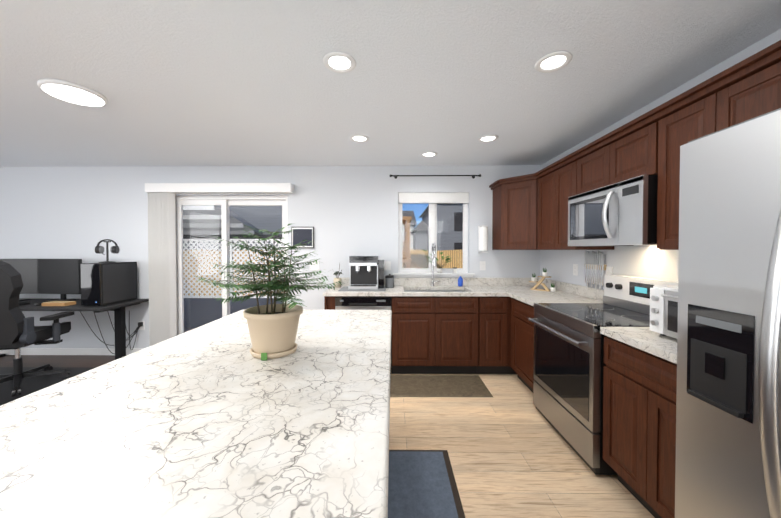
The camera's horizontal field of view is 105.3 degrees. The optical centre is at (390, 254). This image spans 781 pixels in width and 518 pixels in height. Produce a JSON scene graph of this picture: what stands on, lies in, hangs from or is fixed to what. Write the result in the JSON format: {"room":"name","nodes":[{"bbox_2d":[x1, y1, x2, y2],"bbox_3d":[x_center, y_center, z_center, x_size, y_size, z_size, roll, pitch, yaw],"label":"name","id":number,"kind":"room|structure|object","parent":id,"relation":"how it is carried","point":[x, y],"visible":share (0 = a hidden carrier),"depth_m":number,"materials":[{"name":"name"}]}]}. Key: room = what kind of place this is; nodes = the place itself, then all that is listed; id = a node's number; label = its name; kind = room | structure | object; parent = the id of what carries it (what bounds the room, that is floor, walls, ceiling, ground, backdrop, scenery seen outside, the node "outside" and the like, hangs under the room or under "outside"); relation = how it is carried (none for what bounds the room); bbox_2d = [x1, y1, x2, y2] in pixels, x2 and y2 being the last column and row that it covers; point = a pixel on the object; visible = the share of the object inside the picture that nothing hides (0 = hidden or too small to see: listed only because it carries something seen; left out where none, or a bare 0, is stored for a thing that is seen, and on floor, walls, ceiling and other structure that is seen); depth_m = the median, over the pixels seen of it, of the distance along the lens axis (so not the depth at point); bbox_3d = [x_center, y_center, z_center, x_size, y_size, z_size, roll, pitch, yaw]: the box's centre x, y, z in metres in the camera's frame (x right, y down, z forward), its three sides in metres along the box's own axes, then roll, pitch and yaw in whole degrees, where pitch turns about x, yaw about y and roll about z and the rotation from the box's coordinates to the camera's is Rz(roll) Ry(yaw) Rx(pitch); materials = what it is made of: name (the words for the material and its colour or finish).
{"room":"kitchen","nodes":[
{"label":"kitchen","id":0,"kind":"room"},
{"bbox_2d":[0,165,540,347],"bbox_3d":[-2.281,0.090,3.909,8.700,2.440,0.160,0,1,0],"label":"wall","id":1,"kind":"structure","parent":0,"point":[345,212],"depth_m":3.82,"materials":[{"name":"white paint"}]},
{"bbox_2d":[0,348,144,354],"bbox_3d":[-3.591,1.263,3.850,5.758,0.094,0.012,0,1,0],"label":"baseboard","id":2,"kind":"structure","parent":1,"relation":"attached to","point":[65,351],"depth_m":3.85,"materials":[{"name":"white wood"}]},
{"bbox_2d":[139,321,144,329],"bbox_3d":[-3.213,0.922,3.844,0.075,0.115,0.008,0,1,0],"label":"electrical outlet plate","id":3,"kind":"object","parent":1,"relation":"attached to","point":[141,327],"depth_m":3.84,"materials":[{"name":"white plastic"}]},
{"bbox_2d":[145,183,293,346],"bbox_3d":[-2.138,0.200,3.761,1.810,2.165,0.133,0,1,0],"label":"vertical blinds","id":4,"kind":"object","parent":1,"relation":"attached to","point":[162,261],"visible":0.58,"depth_m":3.72,"materials":[{"name":"white"}]},
{"bbox_2d":[175,196,287,334],"bbox_3d":[-2.079,0.275,3.924,1.525,2.070,0.112,0,1,0],"label":"door","id":5,"kind":"structure","parent":1,"relation":"in","point":[225,202],"depth_m":3.90,"materials":[{"name":"white plastic"}]},
{"bbox_2d":[291,227,313,247],"bbox_3d":[-1.120,-0.216,3.800,0.285,0.275,0.025,0,1,0],"label":"picture frame","id":6,"kind":"object","parent":1,"relation":"attached to","point":[299,235],"visible":0.81,"depth_m":3.79,"materials":[{"name":"black"}]},
{"bbox_2d":[310,261,318,269],"bbox_3d":[-0.973,0.146,3.813,0.120,0.115,0.008,0,1,0],"label":"electrical outlet plate","id":7,"kind":"object","parent":1,"relation":"attached to","point":[313,267],"depth_m":3.81,"materials":[{"name":"white plastic"}]},
{"bbox_2d":[385,261,390,269],"bbox_3d":[-0.033,0.146,3.805,0.075,0.115,0.008,0,1,0],"label":"electrical outlet plate","id":8,"kind":"object","parent":1,"relation":"attached to","point":[387,263],"depth_m":3.80,"materials":[{"name":"white plastic"}]},
{"bbox_2d":[393,192,474,276],"bbox_3d":[0.551,-0.252,3.848,1.045,1.085,0.167,0,1,0],"label":"kitchen window","id":9,"kind":"structure","parent":1,"relation":"in","point":[432,199],"depth_m":3.87,"materials":[{"name":"white"}]},
{"bbox_2d":[422,249,456,272],"bbox_3d":[0.617,0.086,3.797,0.469,0.308,0.095,0,1,0],"label":"potted plant","id":10,"kind":"object","parent":9,"relation":"on","point":[439,270],"visible":0.96,"depth_m":3.79,"materials":[{"name":"green plant"}]},
{"bbox_2d":[390,174,480,178],"bbox_3d":[0.560,-0.983,3.742,1.145,0.039,0.089,0,1,0],"label":"curtain rod","id":11,"kind":"object","parent":1,"relation":"attached to","point":[473,176],"visible":1,"depth_m":3.71,"materials":[{"name":"black metal"}]},
{"bbox_2d":[478,225,487,252],"bbox_3d":[1.157,-0.195,3.728,0.115,0.345,0.131,0,1,0],"label":"paper towel","id":12,"kind":"object","parent":1,"relation":"attached to","point":[482,238],"visible":1,"depth_m":3.67,"materials":[{"name":"white paper"}]},
{"bbox_2d":[480,261,485,269],"bbox_3d":[1.173,0.146,3.795,0.075,0.115,0.008,0,1,0],"label":"electrical outlet plate","id":13,"kind":"object","parent":1,"relation":"attached to","point":[482,263],"depth_m":3.79,"materials":[{"name":"white plastic"}]},
{"bbox_2d":[0,0,780,166],"bbox_3d":[-2.314,-1.121,0.030,8.700,0.100,7.880,0,1,0],"label":"ceiling","id":14,"kind":"structure","parent":0,"point":[224,82],"depth_m":1.82,"materials":[{"name":"white paint"}]},
{"bbox_2d":[37,78,107,106],"bbox_3d":[-2.147,-1.089,2.025,0.330,0.024,0.330,0,1,0],"label":"recessed light","id":15,"kind":"object","parent":14,"relation":"in","point":[71,92],"visible":1,"depth_m":1.99,"materials":[{"name":"white plastic"}]},
{"bbox_2d":[323,52,355,72],"bbox_3d":[-0.290,-1.105,1.698,0.188,0.041,0.188,0,1,0],"label":"recessed light","id":16,"kind":"object","parent":14,"relation":"in","point":[339,62],"visible":1,"depth_m":1.69,"materials":[{"name":"white plastic"}]},
{"bbox_2d":[350,134,368,142],"bbox_3d":[-0.298,-1.123,2.853,0.188,0.041,0.188,0,1,0],"label":"recessed light","id":17,"kind":"object","parent":14,"relation":"in","point":[359,138],"visible":0.94,"depth_m":2.86,"materials":[{"name":"white plastic"}]},
{"bbox_2d":[421,151,437,156],"bbox_3d":[0.432,-1.130,3.327,0.188,0.041,0.188,0,1,0],"label":"recessed light","id":18,"kind":"object","parent":14,"relation":"in","point":[429,154],"visible":0.96,"depth_m":3.33,"materials":[{"name":"white plastic"}]},
{"bbox_2d":[478,134,497,141],"bbox_3d":[0.935,-1.123,2.853,0.188,0.041,0.188,0,1,0],"label":"recessed light","id":19,"kind":"object","parent":14,"relation":"in","point":[488,138],"visible":0.92,"depth_m":2.86,"materials":[{"name":"white plastic"}]},
{"bbox_2d":[535,51,571,72],"bbox_3d":[0.925,-1.105,1.693,0.188,0.041,0.188,0,1,0],"label":"recessed light","id":20,"kind":"object","parent":14,"relation":"in","point":[553,61],"visible":0.98,"depth_m":1.69,"materials":[{"name":"white plastic"}]},
{"bbox_2d":[389,366,654,517],"bbox_3d":[-2.314,1.409,0.069,8.700,0.080,7.880,0,1,0],"label":"floor","id":21,"kind":"structure","parent":0,"point":[512,453],"depth_m":1.98,"materials":[{"name":"beige wood"}]},
{"bbox_2d":[0,355,126,366],"bbox_3d":[-4.079,1.366,0.083,4.849,0.005,7.558,0,1,0],"label":"floor","id":22,"kind":"structure","parent":21,"relation":"on","point":[65,360],"depth_m":3.67,"materials":[{"name":"beige wood"}]},
{"bbox_2d":[0,367,96,405],"bbox_3d":[-3.981,1.319,2.852,1.300,0.003,1.200,0,1,0],"label":"chair mat","id":23,"kind":"object","parent":22,"relation":"on","point":[30,385],"depth_m":3.08,"materials":[{"name":"black"}]},
{"bbox_2d":[0,260,73,395],"bbox_3d":[-3.752,0.670,2.923,0.794,1.290,0.845,0,1,0],"label":"chair","id":24,"kind":"object","parent":23,"relation":"on","point":[18,330],"visible":1,"depth_m":2.79,"materials":[{"name":"black plastic"}]},
{"bbox_2d":[0,298,148,359],"bbox_3d":[-4.100,0.941,3.502,2.050,0.740,0.650,0,1,0],"label":"desk","id":25,"kind":"object","parent":22,"relation":"on","point":[118,308],"visible":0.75,"depth_m":3.49,"materials":[{"name":"black wood"}]},
{"bbox_2d":[19,302,29,305],"bbox_3d":[-4.371,0.559,3.349,0.450,0.028,0.150,0,1,0],"label":"keyboard","id":26,"kind":"object","parent":25,"relation":"on","point":[23,303],"visible":0.15,"depth_m":3.37,"materials":[{"name":"black plastic"}]},
{"bbox_2d":[0,259,81,301],"bbox_3d":[-4.329,0.311,3.635,1.153,0.515,0.199,0,1,0],"label":"monitors","id":27,"kind":"object","parent":25,"relation":"on","point":[62,277],"visible":0.83,"depth_m":3.63,"materials":[{"name":"black plastic"}]},
{"bbox_2d":[34,301,75,305],"bbox_3d":[-3.792,0.553,3.349,0.392,0.040,0.120,0,1,0],"label":"keyboard","id":28,"kind":"object","parent":25,"relation":"on","point":[59,303],"visible":1,"depth_m":3.30,"materials":[{"name":"brown wood"}]},
{"bbox_2d":[81,262,136,305],"bbox_3d":[-3.284,0.333,3.495,0.223,0.475,0.471,0,1,0],"label":"tower","id":29,"kind":"object","parent":25,"relation":"on","point":[103,284],"visible":1,"depth_m":3.34,"materials":[{"name":"black metal"}]},
{"bbox_2d":[95,239,119,262],"bbox_3d":[-3.285,-0.041,3.455,0.209,0.273,0.150,0,1,0],"label":"headset","id":30,"kind":"object","parent":29,"relation":"on","point":[115,249],"visible":1,"depth_m":3.44,"materials":[{"name":"black"}]},
{"bbox_2d":[80,310,142,353],"bbox_3d":[-3.584,0.983,3.787,0.783,0.546,0.113,0,1,0],"label":"cords","id":31,"kind":"object","parent":25,"relation":"hanging from","point":[137,328],"visible":0.81,"depth_m":3.77,"materials":[{"name":"black plastic"}]},
{"bbox_2d":[335,297,390,309],"bbox_3d":[-0.290,0.886,3.480,0.600,0.861,0.588,0,1,0],"label":"dishwasher","id":32,"kind":"object","parent":21,"relation":"on","point":[362,303],"visible":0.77,"depth_m":3.18,"materials":[{"name":"black metal"}]},
{"bbox_2d":[388,450,464,517],"bbox_3d":[0.148,1.342,1.227,0.465,0.017,1.620,0,1,0],"label":"mat","id":33,"kind":"object","parent":21,"relation":"on","point":[421,483],"visible":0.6,"depth_m":1.70,"materials":[{"name":"blue"}]},
{"bbox_2d":[390,375,492,396],"bbox_3d":[0.468,1.317,3.001,0.981,0.013,0.471,0,1,0],"label":"mat","id":34,"kind":"object","parent":21,"relation":"on","point":[437,385],"visible":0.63,"depth_m":2.95,"materials":[{"name":"brown fabric"}]},
{"bbox_2d":[460,296,499,373],"bbox_3d":[1.069,0.879,3.495,0.373,0.874,0.631,0,1,0],"label":"base cabinet","id":35,"kind":"object","parent":21,"relation":"on","point":[462,334],"depth_m":3.18,"materials":[{"name":"brown wood"}]},
{"bbox_2d":[500,297,511,373],"bbox_3d":[1.547,0.880,3.464,0.711,0.874,0.685,0,1,0],"label":"base cabinet","id":36,"kind":"object","parent":21,"relation":"on","point":[505,302],"depth_m":3.18,"materials":[{"name":"brown wood"}]},
{"bbox_2d":[323,278,559,296],"bbox_3d":[0.592,0.459,3.482,2.624,0.314,0.654,0,1,0],"label":"countertop","id":37,"kind":"structure","parent":36,"relation":"on","point":[402,286],"depth_m":3.65,"materials":[{"name":"stone"}]},
{"bbox_2d":[328,265,343,287],"bbox_3d":[-0.650,0.249,3.615,0.241,0.300,0.193,0,1,0],"label":"plant","id":38,"kind":"object","parent":37,"relation":"on","point":[337,279],"visible":0.96,"depth_m":3.58,"materials":[{"name":"grey plant"}]},
{"bbox_2d":[338,286,385,290],"bbox_3d":[-0.315,0.398,3.457,0.520,0.006,0.400,0,1,0],"label":"dish mat","id":39,"kind":"object","parent":37,"relation":"on","point":[344,288],"visible":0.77,"depth_m":3.36,"materials":[{"name":"grey"}]},
{"bbox_2d":[348,256,384,289],"bbox_3d":[-0.276,0.206,3.513,0.402,0.375,0.441,0,1,0],"label":"espresso machine","id":40,"kind":"object","parent":39,"relation":"on","point":[367,272],"visible":1,"depth_m":3.45,"materials":[{"name":"silver metal"}]},
{"bbox_2d":[385,274,393,287],"bbox_3d":[-0.009,0.317,3.573,0.108,0.165,0.108,0,1,0],"label":"canister","id":41,"kind":"object","parent":37,"relation":"on","point":[389,280],"visible":0.98,"depth_m":3.53,"materials":[{"name":"grey plastic"}]},
{"bbox_2d":[430,243,438,285],"bbox_3d":[0.551,0.131,3.633,0.105,0.536,0.231,0,1,0],"label":"faucet","id":42,"kind":"object","parent":37,"relation":"on","point":[433,258],"visible":1,"depth_m":3.71,"materials":[{"name":"silver metal"}]},
{"bbox_2d":[458,273,462,286],"bbox_3d":[0.872,0.313,3.709,0.064,0.168,0.067,0,1,0],"label":"soap bottle","id":43,"kind":"object","parent":37,"relation":"on","point":[460,281],"visible":1,"depth_m":3.69,"materials":[{"name":"blue plastic"}]},
{"bbox_2d":[529,268,555,291],"bbox_3d":[1.696,0.276,3.323,0.060,0.255,0.277,-1,1,-40],"label":"stand","id":44,"kind":"object","parent":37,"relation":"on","point":[544,276],"visible":1,"depth_m":3.31,"materials":[{"name":"beige wood"}]},
{"bbox_2d":[507,282,603,305],"bbox_3d":[1.561,0.381,2.837,0.674,0.140,0.616,0,1,0],"label":"countertop","id":45,"kind":"structure","parent":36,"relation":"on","point":[564,292],"depth_m":2.97,"materials":[{"name":"stone"}]},
{"bbox_2d":[512,298,534,392],"bbox_3d":[1.583,0.889,2.866,0.630,0.874,0.658,0,1,0],"label":"base cabinet","id":46,"kind":"object","parent":21,"relation":"on","point":[522,328],"depth_m":2.86,"materials":[{"name":"brown wood"}]},
{"bbox_2d":[528,274,677,474],"bbox_3d":[1.507,0.754,2.151,0.723,1.165,0.752,0,1,0],"label":"range","id":47,"kind":"object","parent":21,"relation":"on","point":[569,364],"visible":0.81,"depth_m":2.05,"materials":[{"name":"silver metal"}]},
{"bbox_2d":[603,336,676,517],"bbox_3d":[1.571,0.910,1.455,0.630,0.874,0.625,0,1,0],"label":"base cabinet","id":48,"kind":"object","parent":21,"relation":"on","point":[640,386],"depth_m":1.50,"materials":[{"name":"brown wood"}]},
{"bbox_2d":[600,327,676,363],"bbox_3d":[1.562,0.403,1.448,0.648,0.140,0.626,0,1,0],"label":"countertop","id":49,"kind":"structure","parent":48,"relation":"on","point":[646,339],"depth_m":1.53,"materials":[{"name":"stone"}]},
{"bbox_2d":[650,286,677,338],"bbox_3d":[1.594,0.302,1.424,0.467,0.260,0.370,0,1,0],"label":"toaster oven","id":50,"kind":"object","parent":49,"relation":"on","point":[663,310],"visible":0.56,"depth_m":1.52,"materials":[{"name":"white"}]},
{"bbox_2d":[675,108,780,517],"bbox_3d":[1.420,0.476,0.663,0.862,1.767,0.910,0,1,0],"label":"fridge","id":51,"kind":"object","parent":21,"relation":"on","point":[728,431],"visible":1,"depth_m":0.94,"materials":[{"name":"grey metal"}]},
{"bbox_3d":[-0.508,0.920,0.848,0.950,0.874,2.805,0,1,0],"label":"kitchen island","id":52,"kind":"object","parent":21,"relation":"on","visible":0},
{"bbox_2d":[0,309,391,517],"bbox_3d":[-0.575,0.462,0.844,1.145,0.040,2.870,0,1,0],"label":"island countertop","id":53,"kind":"structure","parent":52,"relation":"on","point":[215,419],"depth_m":0.74,"materials":[{"name":"stone"}]},
{"bbox_2d":[194,223,341,359],"bbox_3d":[-0.511,0.151,1.314,0.648,0.566,0.631,0,1,0],"label":"potted plant","id":54,"kind":"object","parent":53,"relation":"on","point":[273,327],"visible":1,"depth_m":1.25,"materials":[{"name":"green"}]},
{"bbox_2d":[540,29,780,289],"bbox_3d":[1.955,0.151,-0.067,0.160,2.440,7.720,0,1,0],"label":"wall","id":55,"kind":"structure","parent":0,"point":[653,262],"depth_m":2.32,"materials":[{"name":"white paint"}]},
{"bbox_2d":[491,172,536,249],"bbox_3d":[1.598,-0.448,3.450,0.610,0.791,0.671,0,1,0],"label":"upper cabinet","id":56,"kind":"object","parent":55,"relation":"attached to","point":[529,211],"depth_m":3.35,"materials":[{"name":"brown wood"}]},
{"bbox_2d":[533,164,556,249],"bbox_3d":[1.710,-0.441,3.011,0.378,0.791,0.445,0,1,0],"label":"upper cabinet","id":57,"kind":"object","parent":55,"relation":"attached to","point":[547,178],"depth_m":2.99,"materials":[{"name":"brown wood"}]},
{"bbox_2d":[573,264,577,275],"bbox_3d":[1.896,0.158,3.055,0.008,0.115,0.075,0,1,0],"label":"electrical outlet plate","id":58,"kind":"object","parent":55,"relation":"attached to","point":[575,266],"depth_m":3.05,"materials":[{"name":"white plastic"}]},
{"bbox_2d":[557,156,613,249],"bbox_3d":[1.734,-0.437,2.705,0.325,0.791,0.383,0,1,0],"label":"upper cabinet","id":59,"kind":"object","parent":55,"relation":"attached to","point":[567,170],"depth_m":2.68,"materials":[{"name":"brown wood"}]},
{"bbox_2d":[577,140,600,194],"bbox_3d":[1.730,-0.653,2.292,0.325,0.346,0.435,0,1,0],"label":"upper cabinet","id":60,"kind":"object","parent":55,"relation":"attached to","point":[589,161],"depth_m":2.35,"materials":[{"name":"brown wood"}]},
{"bbox_2d":[584,251,606,289],"bbox_3d":[1.883,0.143,2.749,0.028,0.348,0.270,0,1,0],"label":"knife strip","id":61,"kind":"object","parent":55,"relation":"attached to","point":[594,262],"visible":0.98,"depth_m":2.73,"materials":[{"name":"silver metal"}]},
{"bbox_2d":[606,267,612,273],"bbox_3d":[1.892,0.165,2.575,0.008,0.115,0.075,0,1,0],"label":"electrical outlet plate","id":62,"kind":"object","parent":55,"relation":"attached to","point":[609,270],"depth_m":2.57,"materials":[{"name":"white plastic"}]},
{"bbox_2d":[601,112,656,186],"bbox_3d":[1.728,-0.648,1.965,0.325,0.346,0.435,0,1,0],"label":"upper cabinet","id":63,"kind":"object","parent":55,"relation":"attached to","point":[631,152],"depth_m":1.93,"materials":[{"name":"brown wood"}]},
{"bbox_2d":[568,175,657,246],"bbox_3d":[1.658,-0.267,2.135,0.465,0.416,0.754,0,1,0],"label":"microwave","id":64,"kind":"object","parent":63,"relation":"attached to","point":[623,213],"visible":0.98,"depth_m":1.97,"materials":[{"name":"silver metal"}]},
{"bbox_2d":[657,92,696,249],"bbox_3d":[1.724,-0.419,1.564,0.325,0.791,0.372,0,1,0],"label":"upper cabinet","id":65,"kind":"object","parent":55,"relation":"attached to","point":[676,122],"depth_m":1.66,"materials":[{"name":"brown wood"}]},
{"bbox_2d":[697,48,780,137],"bbox_3d":[1.722,-0.415,1.300,0.325,0.791,0.372,0,1,0],"label":"upper cabinet","id":66,"kind":"object","parent":55,"relation":"attached to","point":[752,91],"depth_m":1.32,"materials":[{"name":"brown wood"}]},
{"label":"outside","id":67,"kind":"structure","parent":0,"visible":0},
{"bbox_3d":[0.624,0.977,61.927,120.000,0.100,115.879,0,1,0],"label":"ground","id":68,"kind":"structure","parent":67,"visible":0},
{"bbox_2d":[183,206,281,250],"bbox_3d":[-9.054,-2.849,17.634,14.200,8.900,9.300,0,1,0],"label":"neighbouring house","id":69,"kind":"structure","parent":68,"relation":"on","point":[247,212],"depth_m":13.38,"materials":[{"name":"grey"}]},
{"bbox_2d":[183,205,282,332],"bbox_3d":[-4.157,0.254,5.653,6.600,3.060,3.270,0,1,0],"label":"patio","id":70,"kind":"structure","parent":68,"relation":"on","point":[202,311],"depth_m":6.85,"materials":[{"name":"grey"}]},
{"bbox_2d":[183,250,462,295],"bbox_3d":[-2.806,0.792,8.395,46.055,1.900,7.100,0,1,0],"label":"fence","id":71,"kind":"object","parent":68,"relation":"on","point":[458,259],"depth_m":11.86,"materials":[{"name":"brown wood"}]},
{"bbox_2d":[402,216,419,267],"bbox_3d":[0.627,0.299,9.548,3.700,2.850,1.600,0,1,0],"label":"playset","id":72,"kind":"structure","parent":68,"relation":"on","point":[407,221],"depth_m":8.79,"materials":[{"name":"brown wood"}]},
{"bbox_2d":[402,203,462,267],"bbox_3d":[5.851,-2.725,35.761,12.900,8.100,20.800,0,1,0],"label":"house","id":73,"kind":"structure","parent":68,"relation":"on","point":[445,231],"depth_m":25.38,"materials":[{"name":"grey"}]}
]}

